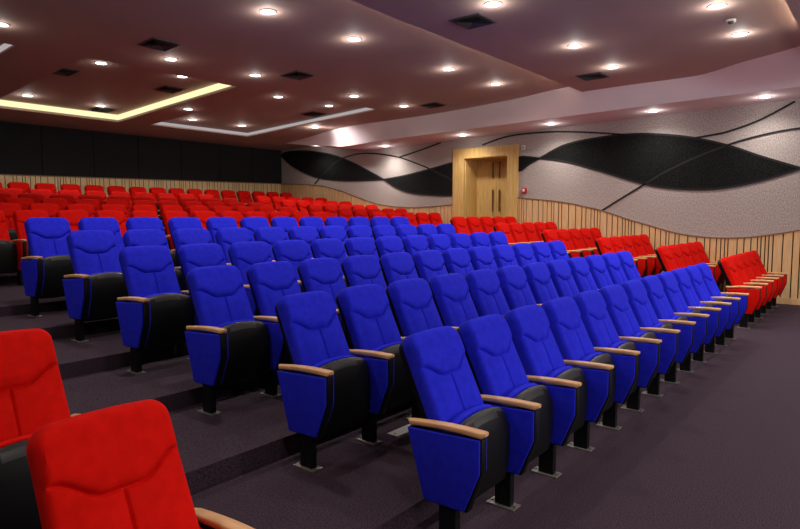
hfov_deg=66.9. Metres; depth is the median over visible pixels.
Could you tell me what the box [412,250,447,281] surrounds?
seat
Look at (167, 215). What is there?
seat
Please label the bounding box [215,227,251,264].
seat
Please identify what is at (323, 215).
seat
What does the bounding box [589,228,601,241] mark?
seat
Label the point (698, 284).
seat
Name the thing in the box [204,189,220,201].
seat
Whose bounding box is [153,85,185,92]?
ceiling vent
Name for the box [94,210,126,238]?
seat
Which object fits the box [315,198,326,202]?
seat
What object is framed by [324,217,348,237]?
seat
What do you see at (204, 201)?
seat
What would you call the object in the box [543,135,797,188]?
wall panel
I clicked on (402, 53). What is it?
ceiling
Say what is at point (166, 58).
recessed light
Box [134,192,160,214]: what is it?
seat
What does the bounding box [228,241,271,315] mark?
seat
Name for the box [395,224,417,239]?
seat
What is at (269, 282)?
seat
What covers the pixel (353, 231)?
seat
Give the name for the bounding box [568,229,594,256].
seat
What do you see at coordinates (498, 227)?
seat
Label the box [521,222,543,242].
seat
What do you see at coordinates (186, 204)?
seat
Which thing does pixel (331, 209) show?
seat
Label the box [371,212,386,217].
seat
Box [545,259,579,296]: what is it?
seat
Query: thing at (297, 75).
ceiling vent
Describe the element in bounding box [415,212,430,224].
seat
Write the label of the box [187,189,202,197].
seat
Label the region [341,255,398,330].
seat
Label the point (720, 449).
floor
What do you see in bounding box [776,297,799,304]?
baseboard
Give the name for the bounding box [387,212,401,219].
seat
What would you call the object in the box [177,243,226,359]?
seat
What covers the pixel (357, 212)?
seat
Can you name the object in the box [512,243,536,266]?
seat
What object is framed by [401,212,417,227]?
seat
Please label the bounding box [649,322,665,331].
seat cushion
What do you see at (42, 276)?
seat
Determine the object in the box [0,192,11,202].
seat
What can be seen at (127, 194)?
seat
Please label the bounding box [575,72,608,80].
ceiling vent
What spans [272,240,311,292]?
seat
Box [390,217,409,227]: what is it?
seat
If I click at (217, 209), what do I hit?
seat
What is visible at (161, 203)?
seat
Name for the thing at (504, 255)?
seat
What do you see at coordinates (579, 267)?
seat
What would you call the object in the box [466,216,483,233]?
seat
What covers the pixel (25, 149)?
wall
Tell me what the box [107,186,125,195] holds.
seat
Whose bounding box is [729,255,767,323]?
seat
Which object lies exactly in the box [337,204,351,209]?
seat
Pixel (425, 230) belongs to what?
seat
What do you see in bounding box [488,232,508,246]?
seat
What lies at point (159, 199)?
seat
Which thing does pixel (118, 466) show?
seat
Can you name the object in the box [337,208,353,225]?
seat
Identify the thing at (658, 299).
seat
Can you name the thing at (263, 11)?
recessed light
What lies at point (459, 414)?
seat cushion
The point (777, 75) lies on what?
ceiling soffit
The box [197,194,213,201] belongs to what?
seat
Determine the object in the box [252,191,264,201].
seat
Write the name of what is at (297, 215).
seat
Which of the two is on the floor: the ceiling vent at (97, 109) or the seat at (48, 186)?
the seat at (48, 186)
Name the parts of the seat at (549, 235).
backrest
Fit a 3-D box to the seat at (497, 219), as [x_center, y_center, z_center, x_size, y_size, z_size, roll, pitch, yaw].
[2.453,-0.606,14.166,0.645,1.036,0.582,4,6,39]
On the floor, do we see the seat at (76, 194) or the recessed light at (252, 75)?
the seat at (76, 194)
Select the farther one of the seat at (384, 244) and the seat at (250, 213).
the seat at (250, 213)
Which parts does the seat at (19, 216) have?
panel, armrest, backrest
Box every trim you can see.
[0,174,281,201]
[281,101,799,209]
[281,152,380,179]
[281,184,451,223]
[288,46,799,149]
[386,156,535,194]
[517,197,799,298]
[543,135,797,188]
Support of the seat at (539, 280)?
on the floor
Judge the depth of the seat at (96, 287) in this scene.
5.84 m
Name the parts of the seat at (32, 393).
backrest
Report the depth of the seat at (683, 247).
11.10 m
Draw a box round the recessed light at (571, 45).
[567,44,581,47]
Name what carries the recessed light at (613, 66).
in the ceiling
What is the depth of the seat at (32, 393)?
2.62 m
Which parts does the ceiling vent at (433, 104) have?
frame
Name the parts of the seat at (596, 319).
backrest, foot plate, armrest, panel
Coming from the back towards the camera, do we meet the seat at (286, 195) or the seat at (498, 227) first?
the seat at (286, 195)
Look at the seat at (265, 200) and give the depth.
17.06 m
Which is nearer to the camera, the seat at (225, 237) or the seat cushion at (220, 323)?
the seat cushion at (220, 323)
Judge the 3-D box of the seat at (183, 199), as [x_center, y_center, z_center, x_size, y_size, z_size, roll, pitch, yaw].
[-4.797,-1.050,14.043,0.634,1.030,0.550,4,6,39]
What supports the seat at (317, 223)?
on the floor
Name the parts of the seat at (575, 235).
backrest, panel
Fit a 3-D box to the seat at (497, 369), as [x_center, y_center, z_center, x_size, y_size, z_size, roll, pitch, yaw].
[0.668,0.861,3.722,0.645,1.036,0.582,4,6,39]
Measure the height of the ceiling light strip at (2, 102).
0.116 m
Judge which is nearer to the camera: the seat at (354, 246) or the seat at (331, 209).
the seat at (354, 246)
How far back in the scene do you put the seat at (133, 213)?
9.86 m
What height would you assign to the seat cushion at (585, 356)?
0.391 m
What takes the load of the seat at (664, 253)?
on the floor
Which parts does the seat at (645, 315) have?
backrest, foot plate, armrest, panel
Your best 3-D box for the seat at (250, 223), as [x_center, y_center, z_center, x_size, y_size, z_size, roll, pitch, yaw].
[-2.002,-0.167,8.727,0.645,1.036,0.582,4,6,39]
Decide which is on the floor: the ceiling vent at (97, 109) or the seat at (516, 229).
the seat at (516, 229)
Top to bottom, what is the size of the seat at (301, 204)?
1.030 m
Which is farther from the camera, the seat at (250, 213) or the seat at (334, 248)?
the seat at (250, 213)
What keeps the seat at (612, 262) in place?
on the floor
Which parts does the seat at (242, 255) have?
panel, backrest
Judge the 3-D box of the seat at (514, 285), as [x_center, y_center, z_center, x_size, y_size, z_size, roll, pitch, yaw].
[1.268,0.543,6.106,0.645,1.036,0.582,4,6,39]
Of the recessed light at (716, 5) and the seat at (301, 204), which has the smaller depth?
the recessed light at (716, 5)
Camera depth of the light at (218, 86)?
13.32 m
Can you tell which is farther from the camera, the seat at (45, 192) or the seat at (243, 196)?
the seat at (243, 196)
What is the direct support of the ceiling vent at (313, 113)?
in the ceiling
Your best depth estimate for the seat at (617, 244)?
11.32 m
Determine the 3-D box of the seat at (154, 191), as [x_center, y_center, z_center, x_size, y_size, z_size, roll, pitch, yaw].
[-6.427,-1.559,16.250,0.634,1.030,0.550,4,6,39]
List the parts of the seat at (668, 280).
backrest, armrest, panel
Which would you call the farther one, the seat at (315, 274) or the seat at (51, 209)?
the seat at (51, 209)
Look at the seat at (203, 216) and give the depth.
10.66 m
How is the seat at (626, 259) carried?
on the floor
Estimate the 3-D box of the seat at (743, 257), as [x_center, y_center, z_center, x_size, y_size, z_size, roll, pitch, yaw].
[5.917,0.343,10.131,0.645,1.036,0.582,4,6,39]
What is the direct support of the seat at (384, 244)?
on the floor
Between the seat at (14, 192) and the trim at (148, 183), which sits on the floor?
the seat at (14, 192)
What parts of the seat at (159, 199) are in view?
backrest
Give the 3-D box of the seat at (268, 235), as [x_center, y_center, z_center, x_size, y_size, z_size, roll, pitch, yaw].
[-1.539,0.046,7.639,0.645,1.036,0.582,4,6,39]
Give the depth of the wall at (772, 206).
12.96 m
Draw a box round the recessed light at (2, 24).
[0,22,9,26]
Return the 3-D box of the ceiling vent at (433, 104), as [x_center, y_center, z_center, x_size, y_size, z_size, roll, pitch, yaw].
[0.753,-3.656,13.921,0.450,0.049,0.450,4,6,39]
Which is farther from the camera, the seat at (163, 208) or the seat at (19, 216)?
the seat at (163, 208)
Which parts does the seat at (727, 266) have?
backrest, panel, armrest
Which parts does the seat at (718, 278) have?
backrest, panel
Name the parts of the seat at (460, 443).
backrest, panel, armrest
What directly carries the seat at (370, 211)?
on the floor
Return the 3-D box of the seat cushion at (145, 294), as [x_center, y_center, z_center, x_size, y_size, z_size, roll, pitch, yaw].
[-2.062,0.440,5.264,0.072,0.391,0.452,4,6,39]
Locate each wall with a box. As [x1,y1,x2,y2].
[0,121,281,192]
[281,98,799,237]
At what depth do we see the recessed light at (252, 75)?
10.84 m
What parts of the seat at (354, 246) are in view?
backrest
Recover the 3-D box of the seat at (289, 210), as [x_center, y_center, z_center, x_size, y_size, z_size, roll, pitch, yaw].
[-2.412,-0.781,13.585,0.634,1.030,0.637,4,6,39]
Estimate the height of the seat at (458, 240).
1.036 m
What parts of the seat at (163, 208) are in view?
backrest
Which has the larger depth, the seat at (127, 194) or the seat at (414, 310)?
the seat at (127, 194)
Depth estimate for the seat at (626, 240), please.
11.70 m
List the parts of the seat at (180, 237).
backrest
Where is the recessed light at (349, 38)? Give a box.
[347,37,360,40]
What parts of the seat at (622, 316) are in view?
backrest, foot plate, armrest, panel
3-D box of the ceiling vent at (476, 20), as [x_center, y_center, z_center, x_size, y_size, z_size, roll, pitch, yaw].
[0.947,-3.153,7.871,0.450,0.030,0.450,4,6,39]
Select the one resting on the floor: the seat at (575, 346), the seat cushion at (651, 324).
the seat at (575, 346)
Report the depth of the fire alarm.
14.79 m
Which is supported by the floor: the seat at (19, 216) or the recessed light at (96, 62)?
the seat at (19, 216)
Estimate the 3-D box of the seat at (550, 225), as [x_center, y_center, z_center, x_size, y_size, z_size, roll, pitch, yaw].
[3.659,-0.466,13.981,0.634,1.036,0.650,4,6,39]
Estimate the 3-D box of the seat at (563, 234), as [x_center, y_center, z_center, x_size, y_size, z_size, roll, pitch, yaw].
[3.380,-0.181,11.992,0.645,1.036,0.582,4,6,39]
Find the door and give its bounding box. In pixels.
[452,144,518,222]
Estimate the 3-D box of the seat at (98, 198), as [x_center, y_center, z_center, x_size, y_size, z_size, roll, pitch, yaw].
[-6.213,-0.911,12.313,0.634,1.030,0.550,4,6,39]
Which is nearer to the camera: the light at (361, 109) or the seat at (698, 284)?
the seat at (698, 284)
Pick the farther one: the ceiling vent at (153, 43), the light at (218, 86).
the light at (218, 86)
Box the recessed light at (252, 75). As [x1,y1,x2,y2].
[249,74,260,76]
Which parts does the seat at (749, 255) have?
backrest, armrest, panel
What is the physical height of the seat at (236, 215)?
1.030 m
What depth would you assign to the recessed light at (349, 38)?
9.02 m
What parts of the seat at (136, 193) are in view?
backrest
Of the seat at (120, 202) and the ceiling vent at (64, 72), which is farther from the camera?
the seat at (120, 202)
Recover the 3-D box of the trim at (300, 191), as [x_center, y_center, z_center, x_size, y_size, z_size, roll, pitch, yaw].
[-1.299,-1.541,18.400,7.030,2.054,0.042,4,6,39]
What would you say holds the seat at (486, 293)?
on the floor
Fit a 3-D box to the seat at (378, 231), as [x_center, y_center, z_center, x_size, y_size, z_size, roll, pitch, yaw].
[-0.122,-0.094,9.369,0.645,1.036,0.582,4,6,39]
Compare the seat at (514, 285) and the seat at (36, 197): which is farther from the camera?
the seat at (36, 197)
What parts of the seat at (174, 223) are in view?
backrest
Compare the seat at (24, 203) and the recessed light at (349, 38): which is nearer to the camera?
the recessed light at (349, 38)
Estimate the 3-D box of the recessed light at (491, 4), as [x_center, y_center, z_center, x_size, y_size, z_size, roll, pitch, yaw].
[1.111,-3.112,7.235,0.210,0.010,0.210,4,6,39]
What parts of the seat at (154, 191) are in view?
backrest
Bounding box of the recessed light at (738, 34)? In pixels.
[731,32,748,36]
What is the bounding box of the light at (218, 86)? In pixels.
[0,83,229,119]
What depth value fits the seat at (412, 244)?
8.29 m
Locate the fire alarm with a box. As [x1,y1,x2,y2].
[521,187,526,193]
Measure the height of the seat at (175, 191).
1.030 m
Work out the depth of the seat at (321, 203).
17.29 m
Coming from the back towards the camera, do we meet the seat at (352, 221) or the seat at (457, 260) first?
the seat at (352, 221)
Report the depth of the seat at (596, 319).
4.91 m
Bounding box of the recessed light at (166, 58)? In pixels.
[164,57,177,60]
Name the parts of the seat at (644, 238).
backrest, panel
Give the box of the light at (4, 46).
[0,43,11,51]
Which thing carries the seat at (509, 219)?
on the floor
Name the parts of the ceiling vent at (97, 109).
frame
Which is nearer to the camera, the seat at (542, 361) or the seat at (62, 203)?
the seat at (542, 361)
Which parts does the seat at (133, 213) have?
backrest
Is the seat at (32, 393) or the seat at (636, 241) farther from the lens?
the seat at (636, 241)
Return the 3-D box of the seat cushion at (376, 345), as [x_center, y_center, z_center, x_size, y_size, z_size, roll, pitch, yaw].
[-0.073,0.760,4.387,0.072,0.391,0.452,4,6,39]
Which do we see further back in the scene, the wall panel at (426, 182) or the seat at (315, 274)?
the wall panel at (426, 182)
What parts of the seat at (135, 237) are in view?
backrest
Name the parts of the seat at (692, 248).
backrest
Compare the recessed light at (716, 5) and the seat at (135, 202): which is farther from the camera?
the seat at (135, 202)
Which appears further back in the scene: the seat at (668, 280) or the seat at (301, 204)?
the seat at (301, 204)
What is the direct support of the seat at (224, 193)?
on the floor
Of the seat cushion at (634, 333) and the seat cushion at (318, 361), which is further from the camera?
the seat cushion at (634, 333)
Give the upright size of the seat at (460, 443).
1.036 m
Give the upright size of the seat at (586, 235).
1.036 m
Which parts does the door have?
handle, handle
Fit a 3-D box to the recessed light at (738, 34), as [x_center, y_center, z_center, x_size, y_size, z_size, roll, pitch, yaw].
[4.742,-3.209,8.437,0.210,0.010,0.210,4,6,39]
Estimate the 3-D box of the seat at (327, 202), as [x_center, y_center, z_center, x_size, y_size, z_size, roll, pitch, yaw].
[-1.853,-1.341,17.637,0.634,1.030,0.550,4,6,39]
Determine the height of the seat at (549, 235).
1.036 m
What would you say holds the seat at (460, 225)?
on the floor
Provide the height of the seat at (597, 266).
1.036 m
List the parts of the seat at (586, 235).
backrest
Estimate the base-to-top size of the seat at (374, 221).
1.036 m
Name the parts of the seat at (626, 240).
backrest, panel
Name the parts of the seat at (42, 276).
panel, armrest, panel, backrest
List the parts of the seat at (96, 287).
panel, armrest, foot plate, panel, backrest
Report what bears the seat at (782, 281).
on the floor
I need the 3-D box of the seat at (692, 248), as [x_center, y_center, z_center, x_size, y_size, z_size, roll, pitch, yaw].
[5.723,0.104,11.546,0.645,1.036,0.582,4,6,39]
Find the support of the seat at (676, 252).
on the floor
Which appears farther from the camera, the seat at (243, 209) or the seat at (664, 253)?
the seat at (243, 209)
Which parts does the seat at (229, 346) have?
panel, armrest, foot plate, panel, backrest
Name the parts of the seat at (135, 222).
backrest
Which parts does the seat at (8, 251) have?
backrest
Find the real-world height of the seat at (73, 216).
1.030 m
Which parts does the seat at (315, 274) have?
backrest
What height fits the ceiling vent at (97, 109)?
0.049 m
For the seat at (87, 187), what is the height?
1.030 m
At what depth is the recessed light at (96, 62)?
10.36 m
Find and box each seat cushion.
[0,433,32,447]
[82,271,117,278]
[143,292,180,297]
[216,319,255,327]
[312,355,355,367]
[372,341,402,350]
[450,404,492,424]
[505,383,536,397]
[543,366,573,382]
[581,352,602,366]
[606,340,626,352]
[632,331,647,341]
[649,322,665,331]
[666,315,680,323]
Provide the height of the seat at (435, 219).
1.030 m
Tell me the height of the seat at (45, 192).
1.030 m
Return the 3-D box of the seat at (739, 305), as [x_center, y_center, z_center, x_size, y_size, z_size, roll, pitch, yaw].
[4.245,0.508,8.083,0.634,1.036,0.650,4,6,39]
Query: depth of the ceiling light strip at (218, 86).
12.98 m
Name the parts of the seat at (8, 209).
backrest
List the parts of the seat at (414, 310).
backrest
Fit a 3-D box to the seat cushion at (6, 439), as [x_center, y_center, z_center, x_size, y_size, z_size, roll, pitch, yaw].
[-1.575,0.908,2.553,0.072,0.391,0.452,4,6,39]
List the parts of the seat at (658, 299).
backrest, foot plate, armrest, panel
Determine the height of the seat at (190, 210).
1.030 m
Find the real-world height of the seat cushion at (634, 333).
0.391 m
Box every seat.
[0,188,22,197]
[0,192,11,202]
[0,203,20,242]
[0,210,16,273]
[0,328,79,528]
[4,198,33,209]
[7,182,30,192]
[11,210,48,284]
[18,193,43,202]
[20,217,74,317]
[26,399,253,528]
[28,189,52,197]
[28,203,59,216]
[34,183,56,193]
[40,198,67,209]
[50,194,74,203]
[56,210,88,230]
[57,190,80,198]
[60,184,81,194]
[62,230,128,342]
[65,204,94,216]
[73,199,99,212]
[78,217,124,252]
[79,195,103,205]
[84,185,103,191]
[85,191,106,201]
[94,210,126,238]
[99,204,128,220]
[104,200,129,217]
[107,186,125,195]
[107,195,130,212]
[110,192,131,206]
[116,245,193,374]
[123,229,184,290]
[126,217,178,269]
[129,187,146,201]
[130,211,170,249]
[131,205,166,235]
[132,200,163,226]
[133,196,161,220]
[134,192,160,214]
[149,187,165,209]
[156,193,173,198]
[157,197,176,215]
[158,201,179,221]
[160,205,182,237]
[162,211,188,249]
[168,188,184,201]
[168,217,202,269]
[172,228,211,294]
[177,194,193,205]
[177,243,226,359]
[180,197,197,210]
[183,201,202,211]
[185,265,269,415]
[186,205,208,216]
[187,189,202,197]
[192,211,216,228]
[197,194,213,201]
[201,198,218,205]
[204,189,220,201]
[206,202,224,210]
[206,217,237,243]
[211,206,232,216]
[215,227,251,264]
[219,211,242,227]
[221,190,236,198]
[221,198,237,205]
[227,202,244,210]
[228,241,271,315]
[235,206,254,217]
[237,191,252,205]
[240,217,268,240]
[245,211,269,226]
[246,261,300,397]
[248,202,264,210]
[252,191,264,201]
[253,227,286,260]
[256,196,272,206]
[256,206,274,226]
[266,192,278,207]
[268,211,288,222]
[270,217,297,239]
[272,197,285,210]
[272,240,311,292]
[275,291,370,472]
[277,207,294,216]
[280,192,292,199]
[280,200,297,211]
[287,197,299,210]
[288,226,318,258]
[290,212,309,225]
[296,200,309,212]
[297,258,350,348]
[299,217,323,238]
[301,197,313,203]
[306,204,322,215]
[310,212,328,225]
[310,238,347,286]
[311,201,324,209]
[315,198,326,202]
[318,226,347,256]
[322,204,337,216]
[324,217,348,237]
[325,201,338,206]
[336,284,414,445]
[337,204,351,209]
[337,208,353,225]
[339,201,351,206]
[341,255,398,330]
[344,237,385,282]
[346,225,376,250]
[348,217,373,237]
[351,205,364,209]
[352,208,369,220]
[365,205,377,209]
[367,208,380,219]
[369,217,390,228]
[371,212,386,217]
[372,225,396,240]
[374,236,404,258]
[379,252,418,286]
[381,208,394,214]
[386,278,442,418]
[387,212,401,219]
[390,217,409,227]
[395,208,406,214]
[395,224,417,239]
[399,326,509,528]
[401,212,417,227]
[402,235,429,255]
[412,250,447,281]
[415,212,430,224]
[416,224,437,238]
[427,234,451,252]
[428,212,442,226]
[428,273,478,329]
[436,224,455,236]
[441,248,473,275]
[449,233,472,250]
[450,216,470,235]
[456,314,552,511]
[464,269,509,316]
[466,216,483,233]
[468,246,497,270]
[470,232,491,248]
[479,216,494,233]
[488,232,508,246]
[491,244,518,268]
[492,216,505,224]
[493,223,517,246]
[495,265,535,310]
[503,304,587,478]
[504,216,516,223]
[508,222,531,243]
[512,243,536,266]
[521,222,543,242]
[522,262,558,305]
[530,242,553,262]
[533,222,546,240]
[541,229,571,257]
[541,296,615,451]
[544,222,557,230]
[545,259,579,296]
[547,241,568,260]
[556,229,583,257]
[566,257,597,292]
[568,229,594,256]
[571,290,639,429]
[579,228,599,254]
[584,255,612,288]
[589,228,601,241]
[595,237,614,254]
[598,284,661,412]
[600,253,627,284]
[609,236,637,269]
[615,251,640,280]
[619,236,647,277]
[620,279,679,396]
[629,235,656,275]
[638,234,663,274]
[639,275,695,383]
[655,246,677,271]
[655,271,709,372]
[668,244,686,267]
[670,268,720,362]
[677,243,694,265]
[683,265,731,353]
[685,242,715,277]
[693,241,723,287]
[694,263,748,346]
[717,257,761,328]
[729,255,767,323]
[737,253,773,318]
[743,252,778,314]
[749,250,787,310]
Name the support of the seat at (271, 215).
on the floor
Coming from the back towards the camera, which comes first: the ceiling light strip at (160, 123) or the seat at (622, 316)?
the ceiling light strip at (160, 123)
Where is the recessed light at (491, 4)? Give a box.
[484,1,501,7]
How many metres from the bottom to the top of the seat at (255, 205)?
1.030 m
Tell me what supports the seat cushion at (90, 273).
on the seat at (96, 287)
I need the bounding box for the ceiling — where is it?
[0,0,799,150]
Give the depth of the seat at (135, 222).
7.50 m
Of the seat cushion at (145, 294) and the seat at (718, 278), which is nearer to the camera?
the seat cushion at (145, 294)
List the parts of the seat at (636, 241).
backrest, panel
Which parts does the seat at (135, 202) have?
backrest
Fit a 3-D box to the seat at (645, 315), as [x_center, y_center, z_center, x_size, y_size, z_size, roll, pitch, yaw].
[2.439,0.686,5.884,0.645,1.036,0.582,4,6,39]
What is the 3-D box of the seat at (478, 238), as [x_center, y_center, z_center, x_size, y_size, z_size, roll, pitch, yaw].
[1.403,0.014,9.579,0.645,1.036,0.582,4,6,39]
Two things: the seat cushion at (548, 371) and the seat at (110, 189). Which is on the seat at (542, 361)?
the seat cushion at (548, 371)
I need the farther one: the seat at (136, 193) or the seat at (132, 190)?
the seat at (132, 190)
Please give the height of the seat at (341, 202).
1.030 m
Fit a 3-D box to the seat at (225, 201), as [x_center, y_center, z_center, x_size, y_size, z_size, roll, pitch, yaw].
[-4.061,-1.123,14.941,0.634,1.030,0.637,4,6,39]
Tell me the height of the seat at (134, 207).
1.030 m
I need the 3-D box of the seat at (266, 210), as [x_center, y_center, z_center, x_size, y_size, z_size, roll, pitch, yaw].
[-2.793,-0.743,13.119,0.634,1.030,0.550,4,6,39]
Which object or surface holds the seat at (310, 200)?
on the floor
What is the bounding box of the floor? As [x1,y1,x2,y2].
[0,273,799,528]
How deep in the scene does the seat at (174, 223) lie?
7.90 m
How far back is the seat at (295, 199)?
17.90 m
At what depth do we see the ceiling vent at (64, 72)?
10.77 m
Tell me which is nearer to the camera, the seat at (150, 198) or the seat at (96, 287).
the seat at (96, 287)
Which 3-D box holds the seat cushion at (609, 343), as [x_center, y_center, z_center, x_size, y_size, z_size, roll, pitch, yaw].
[1.807,0.833,5.029,0.072,0.391,0.452,4,6,39]
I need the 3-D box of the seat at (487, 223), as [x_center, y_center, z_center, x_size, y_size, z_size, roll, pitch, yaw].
[2.099,-0.571,13.734,0.645,1.036,0.582,4,6,39]
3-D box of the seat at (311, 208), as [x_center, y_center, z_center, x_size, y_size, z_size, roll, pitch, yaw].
[-2.102,-1.064,15.687,0.634,1.030,0.550,4,6,39]
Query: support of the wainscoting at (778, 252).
attached to the wall at (772, 206)
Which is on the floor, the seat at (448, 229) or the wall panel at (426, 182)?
the seat at (448, 229)
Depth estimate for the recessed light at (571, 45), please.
9.03 m
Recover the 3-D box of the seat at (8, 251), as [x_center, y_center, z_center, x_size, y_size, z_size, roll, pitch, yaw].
[-5.469,-0.217,8.049,0.634,1.030,0.550,4,6,39]
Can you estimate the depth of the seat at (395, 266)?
6.34 m
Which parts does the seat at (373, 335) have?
foot plate, backrest, armrest, panel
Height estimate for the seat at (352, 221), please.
1.036 m
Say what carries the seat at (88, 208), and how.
on the floor
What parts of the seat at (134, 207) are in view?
backrest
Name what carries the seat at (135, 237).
on the floor
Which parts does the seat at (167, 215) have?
panel, backrest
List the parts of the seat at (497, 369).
backrest, foot plate, armrest, panel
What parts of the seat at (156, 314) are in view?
panel, armrest, foot plate, panel, backrest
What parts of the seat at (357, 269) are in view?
backrest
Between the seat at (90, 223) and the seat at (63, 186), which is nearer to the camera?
the seat at (90, 223)
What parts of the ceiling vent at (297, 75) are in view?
frame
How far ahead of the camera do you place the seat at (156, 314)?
5.19 m
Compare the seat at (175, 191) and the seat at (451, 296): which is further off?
the seat at (175, 191)
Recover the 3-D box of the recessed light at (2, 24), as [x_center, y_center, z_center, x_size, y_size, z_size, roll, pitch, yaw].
[-5.236,-3.143,7.920,0.210,0.010,0.210,4,6,39]
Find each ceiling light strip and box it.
[0,100,117,119]
[118,83,229,119]
[156,122,247,134]
[247,108,371,135]
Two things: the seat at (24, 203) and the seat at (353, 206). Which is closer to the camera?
the seat at (24, 203)
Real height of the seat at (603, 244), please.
1.036 m
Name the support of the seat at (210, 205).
on the floor
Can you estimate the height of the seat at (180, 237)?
1.036 m
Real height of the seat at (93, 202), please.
1.030 m
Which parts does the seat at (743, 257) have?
backrest, armrest, panel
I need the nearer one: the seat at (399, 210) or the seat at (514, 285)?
the seat at (514, 285)
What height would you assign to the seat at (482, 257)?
1.036 m
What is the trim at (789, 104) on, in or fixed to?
attached to the wall at (772, 206)
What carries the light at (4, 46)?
attached to the ceiling
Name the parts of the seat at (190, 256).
panel, backrest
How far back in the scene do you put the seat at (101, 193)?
13.53 m
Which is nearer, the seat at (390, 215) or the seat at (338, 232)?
the seat at (338, 232)
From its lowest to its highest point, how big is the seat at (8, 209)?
1.030 m
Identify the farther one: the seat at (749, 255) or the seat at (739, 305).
the seat at (749, 255)
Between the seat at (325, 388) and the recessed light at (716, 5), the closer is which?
the seat at (325, 388)
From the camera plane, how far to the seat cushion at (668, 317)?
6.25 m
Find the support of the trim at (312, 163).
attached to the wall at (772, 206)
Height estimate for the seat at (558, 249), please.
1.036 m
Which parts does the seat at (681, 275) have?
backrest, armrest, panel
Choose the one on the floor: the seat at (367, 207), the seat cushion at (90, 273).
the seat at (367, 207)
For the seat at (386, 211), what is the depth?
16.32 m
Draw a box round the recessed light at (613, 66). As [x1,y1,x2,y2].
[606,65,618,68]
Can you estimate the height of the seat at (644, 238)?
1.036 m
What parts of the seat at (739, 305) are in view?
backrest, armrest, panel, armrest, panel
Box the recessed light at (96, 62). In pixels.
[94,61,107,64]
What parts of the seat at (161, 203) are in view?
backrest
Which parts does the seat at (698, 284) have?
backrest, armrest, panel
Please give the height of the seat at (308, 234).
1.036 m
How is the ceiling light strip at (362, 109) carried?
attached to the light at (361, 109)
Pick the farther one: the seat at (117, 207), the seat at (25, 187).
the seat at (25, 187)
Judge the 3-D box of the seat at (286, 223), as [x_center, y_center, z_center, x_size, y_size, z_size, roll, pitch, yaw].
[-1.648,-0.202,9.159,0.645,1.036,0.582,4,6,39]
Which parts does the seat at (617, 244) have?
backrest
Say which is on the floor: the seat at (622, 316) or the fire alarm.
the seat at (622, 316)
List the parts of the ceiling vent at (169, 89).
frame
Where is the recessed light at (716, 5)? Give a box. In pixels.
[707,3,726,8]
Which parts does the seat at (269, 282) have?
armrest, foot plate, panel, backrest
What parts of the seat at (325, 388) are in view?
panel, armrest, foot plate, panel, backrest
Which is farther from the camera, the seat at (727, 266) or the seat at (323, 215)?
the seat at (323, 215)
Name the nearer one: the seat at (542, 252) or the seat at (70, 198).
the seat at (542, 252)
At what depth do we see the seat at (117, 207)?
10.65 m
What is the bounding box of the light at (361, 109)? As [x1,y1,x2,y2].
[156,108,371,135]
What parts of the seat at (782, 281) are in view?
backrest, armrest, panel, armrest, panel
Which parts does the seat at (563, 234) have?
backrest, panel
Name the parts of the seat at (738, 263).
backrest, armrest, panel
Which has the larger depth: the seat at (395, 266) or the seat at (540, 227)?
the seat at (540, 227)
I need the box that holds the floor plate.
[387,424,410,436]
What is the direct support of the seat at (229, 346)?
on the floor
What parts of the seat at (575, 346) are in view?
backrest, foot plate, armrest, panel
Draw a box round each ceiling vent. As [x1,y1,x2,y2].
[52,68,79,75]
[88,106,116,112]
[137,37,181,50]
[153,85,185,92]
[280,70,315,79]
[301,111,325,116]
[419,102,445,108]
[449,13,496,29]
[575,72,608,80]
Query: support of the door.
in the wall at (772, 206)
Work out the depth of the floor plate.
4.35 m
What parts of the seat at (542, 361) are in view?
backrest, foot plate, armrest, panel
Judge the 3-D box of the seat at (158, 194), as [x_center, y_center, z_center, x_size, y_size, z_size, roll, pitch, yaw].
[-5.611,-1.224,14.694,0.634,1.030,0.550,4,6,39]
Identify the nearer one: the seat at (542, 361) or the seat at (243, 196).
the seat at (542, 361)
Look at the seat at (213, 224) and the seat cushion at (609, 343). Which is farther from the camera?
the seat at (213, 224)
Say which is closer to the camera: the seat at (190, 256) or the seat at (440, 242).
the seat at (190, 256)
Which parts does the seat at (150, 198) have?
backrest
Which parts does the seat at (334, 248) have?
backrest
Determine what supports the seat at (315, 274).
on the floor
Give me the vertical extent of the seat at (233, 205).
1.030 m
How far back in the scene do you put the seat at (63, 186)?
14.61 m
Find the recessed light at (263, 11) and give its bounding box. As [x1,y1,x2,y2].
[260,9,275,14]
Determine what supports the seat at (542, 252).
on the floor
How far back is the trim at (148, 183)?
16.71 m
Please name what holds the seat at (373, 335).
on the floor
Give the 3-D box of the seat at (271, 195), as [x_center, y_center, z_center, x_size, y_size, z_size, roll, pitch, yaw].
[-3.948,-1.803,19.276,0.634,1.030,0.550,4,6,39]
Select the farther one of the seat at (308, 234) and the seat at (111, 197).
the seat at (111, 197)
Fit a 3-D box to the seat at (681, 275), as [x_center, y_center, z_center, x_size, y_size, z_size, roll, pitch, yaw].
[3.501,0.581,7.181,0.645,1.036,0.582,4,6,39]
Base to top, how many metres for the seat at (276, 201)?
1.030 m
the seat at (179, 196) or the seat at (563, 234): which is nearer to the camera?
the seat at (563, 234)
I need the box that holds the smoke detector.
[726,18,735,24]
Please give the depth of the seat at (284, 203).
16.40 m
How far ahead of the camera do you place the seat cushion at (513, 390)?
3.68 m

